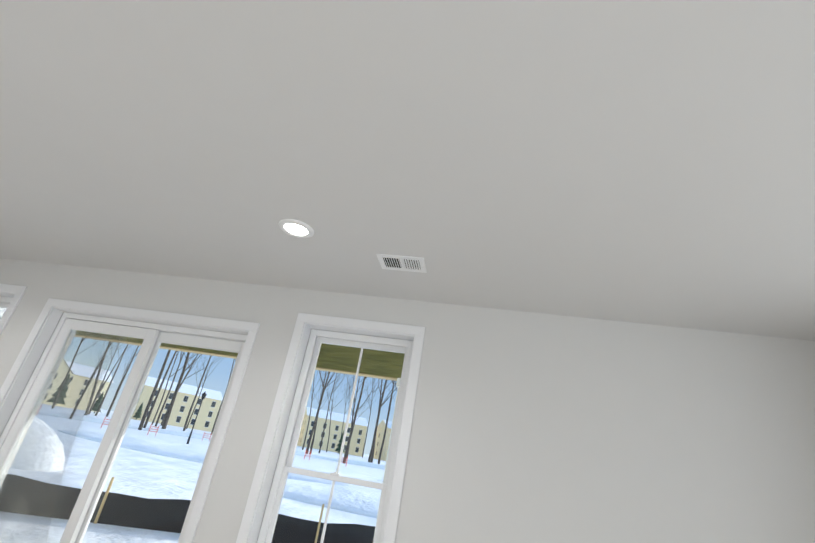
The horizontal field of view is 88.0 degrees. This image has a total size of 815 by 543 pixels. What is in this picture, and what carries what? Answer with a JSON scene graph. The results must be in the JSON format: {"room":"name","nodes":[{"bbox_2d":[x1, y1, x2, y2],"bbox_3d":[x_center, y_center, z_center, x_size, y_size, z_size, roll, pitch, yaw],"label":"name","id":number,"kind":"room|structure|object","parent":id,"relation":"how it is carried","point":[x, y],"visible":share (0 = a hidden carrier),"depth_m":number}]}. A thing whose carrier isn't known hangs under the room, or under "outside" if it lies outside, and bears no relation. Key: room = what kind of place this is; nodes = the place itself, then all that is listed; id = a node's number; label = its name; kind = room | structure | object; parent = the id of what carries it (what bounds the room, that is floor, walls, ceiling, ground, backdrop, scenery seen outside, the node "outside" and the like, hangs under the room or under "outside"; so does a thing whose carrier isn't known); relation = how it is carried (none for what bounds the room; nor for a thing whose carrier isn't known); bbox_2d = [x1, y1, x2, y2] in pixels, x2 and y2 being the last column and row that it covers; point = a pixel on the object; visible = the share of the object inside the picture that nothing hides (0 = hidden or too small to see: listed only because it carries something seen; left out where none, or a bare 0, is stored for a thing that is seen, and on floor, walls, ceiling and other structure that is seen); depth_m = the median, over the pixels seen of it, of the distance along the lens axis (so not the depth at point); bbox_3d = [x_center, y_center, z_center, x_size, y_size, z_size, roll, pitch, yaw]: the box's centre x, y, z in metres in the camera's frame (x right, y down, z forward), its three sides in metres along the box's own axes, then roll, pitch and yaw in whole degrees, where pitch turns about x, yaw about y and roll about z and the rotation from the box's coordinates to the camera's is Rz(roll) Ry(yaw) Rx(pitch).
{"room":"living room","nodes":[
{"label":"living room","id":0,"kind":"room"},
{"bbox_2d":[121,337,404,542],"bbox_3d":[-1.796,1.809,4.370,7.155,3.448,2.712,5,-24,10],"label":"deck","id":1,"kind":"object","parent":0,"point":[336,363],"depth_m":5.28},
{"bbox_2d":[0,258,814,542],"bbox_3d":[-1.028,1.414,2.775,7.680,2.720,0.270,5,-24,10],"label":"wall","id":2,"kind":"structure","parent":0,"point":[529,427],"depth_m":2.58},
{"bbox_2d":[0,296,11,318],"bbox_3d":[-3.767,1.069,3.353,0.799,1.871,0.091,5,-24,10],"label":"window","id":3,"kind":"structure","parent":2,"relation":"in","point":[5,302],"depth_m":3.68},
{"bbox_2d":[0,292,14,296],"bbox_3d":[-3.781,1.025,3.257,0.825,1.897,0.118,5,-24,10],"label":"trim","id":4,"kind":"structure","parent":2,"relation":"attached to","point":[7,294],"depth_m":3.57},
{"bbox_2d":[0,284,27,335],"bbox_3d":[-3.789,0.996,3.198,0.945,2.017,0.017,5,-24,10],"label":"window frame","id":5,"kind":"structure","parent":2,"relation":"attached to","point":[19,291],"depth_m":3.47},
{"bbox_2d":[0,312,246,542],"bbox_3d":[-2.173,1.488,2.910,1.721,2.341,0.204,5,-24,10],"label":"sliding patio door","id":6,"kind":"structure","parent":2,"relation":"in","point":[38,436],"depth_m":3.12},
{"bbox_2d":[0,298,259,542],"bbox_3d":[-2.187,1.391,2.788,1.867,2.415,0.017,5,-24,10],"label":"door frame","id":7,"kind":"structure","parent":2,"relation":"attached to","point":[252,329],"depth_m":3.12},
{"bbox_2d":[236,313,424,542],"bbox_3d":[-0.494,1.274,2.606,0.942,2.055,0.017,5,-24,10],"label":"window frame","id":8,"kind":"structure","parent":2,"relation":"attached to","point":[419,332],"depth_m":2.75},
{"bbox_2d":[257,329,412,542],"bbox_3d":[-0.473,1.347,2.761,0.796,1.909,0.091,5,-24,10],"label":"window","id":9,"kind":"structure","parent":2,"relation":"in","point":[284,467],"depth_m":2.87},
{"bbox_2d":[0,0,814,340],"bbox_3d":[-1.263,-1.468,0.071,7.680,0.250,7.610,5,-24,10],"label":"ceiling","id":10,"kind":"structure","parent":0,"point":[652,162],"depth_m":1.56},
{"bbox_2d":[278,219,313,237],"bbox_3d":[-0.603,-0.228,2.286,0.194,0.012,0.194,5,-24,10],"label":"recessed light","id":11,"kind":"object","parent":10,"relation":"in","point":[295,228],"visible":0.98,"depth_m":2.27},
{"bbox_2d":[376,254,426,272],"bbox_3d":[-0.032,-0.045,2.482,0.275,0.014,0.195,5,-24,10],"label":"ceiling vent","id":12,"kind":"object","parent":10,"relation":"in","point":[402,263],"visible":1,"depth_m":2.48},
{"label":"outside","id":13,"kind":"structure","parent":0,"visible":0},
{"bbox_2d":[47,409,385,542],"bbox_3d":[13.347,63.502,132.932,520.000,0.500,370.000,5,-24,10],"label":"snow","id":14,"kind":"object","parent":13,"point":[172,492],"depth_m":13.74},
{"bbox_2d":[186,391,206,443],"bbox_3d":[-19.170,13.214,38.377,0.480,4.630,0.457,5,-24,10],"label":"lamp post","id":15,"kind":"object","parent":14,"relation":"on","point":[204,394],"depth_m":38.28},
{"bbox_2d":[52,477,374,542],"bbox_3d":[-1.071,5.133,8.295,20.002,0.910,8.606,5,-24,10],"label":"fence","id":16,"kind":"object","parent":14,"relation":"on","point":[288,524],"depth_m":7.60},
{"bbox_2d":[92,391,344,453],"bbox_3d":[-44.548,34.018,99.889,109.814,8.693,56.024,5,-24,10],"label":"evergreen shrubs","id":17,"kind":"object","parent":14,"relation":"on","point":[139,410],"depth_m":115.28},
{"bbox_2d":[101,416,347,464],"bbox_3d":[-21.472,17.939,45.451,39.017,1.050,19.891,5,-24,10],"label":"fence","id":18,"kind":"object","parent":14,"relation":"on","point":[210,437],"depth_m":46.54},
{"bbox_2d":[77,430,381,490],"bbox_3d":[-10.668,11.673,26.334,24.982,0.575,10.131,5,-24,10],"label":"drift","id":19,"kind":"object","parent":14,"relation":"on","point":[189,455],"depth_m":23.40},
{"bbox_2d":[83,415,384,469],"bbox_3d":[-22.599,18.465,46.385,62.547,0.700,38.771,5,-24,10],"label":"bank","id":20,"kind":"object","parent":14,"relation":"on","point":[300,452],"depth_m":53.99},
{"bbox_2d":[89,371,391,460],"bbox_3d":[-55.445,39.265,122.703,136.628,14.730,107.611,5,-24,10],"label":"building","id":21,"kind":"structure","parent":14,"relation":"on","point":[190,394],"depth_m":131.95},
{"bbox_2d":[85,344,396,463],"bbox_3d":[-45.833,15.439,99.969,130.012,42.158,116.020,5,-24,10],"label":"trees","id":22,"kind":"object","parent":14,"relation":"on","point":[165,418],"depth_m":76.73},
{"bbox_2d":[198,472,380,517],"bbox_3d":[1.031,9.401,16.660,19.321,0.518,8.158,5,-24,10],"label":"drift","id":23,"kind":"object","parent":14,"relation":"on","point":[363,502],"depth_m":14.64}
]}

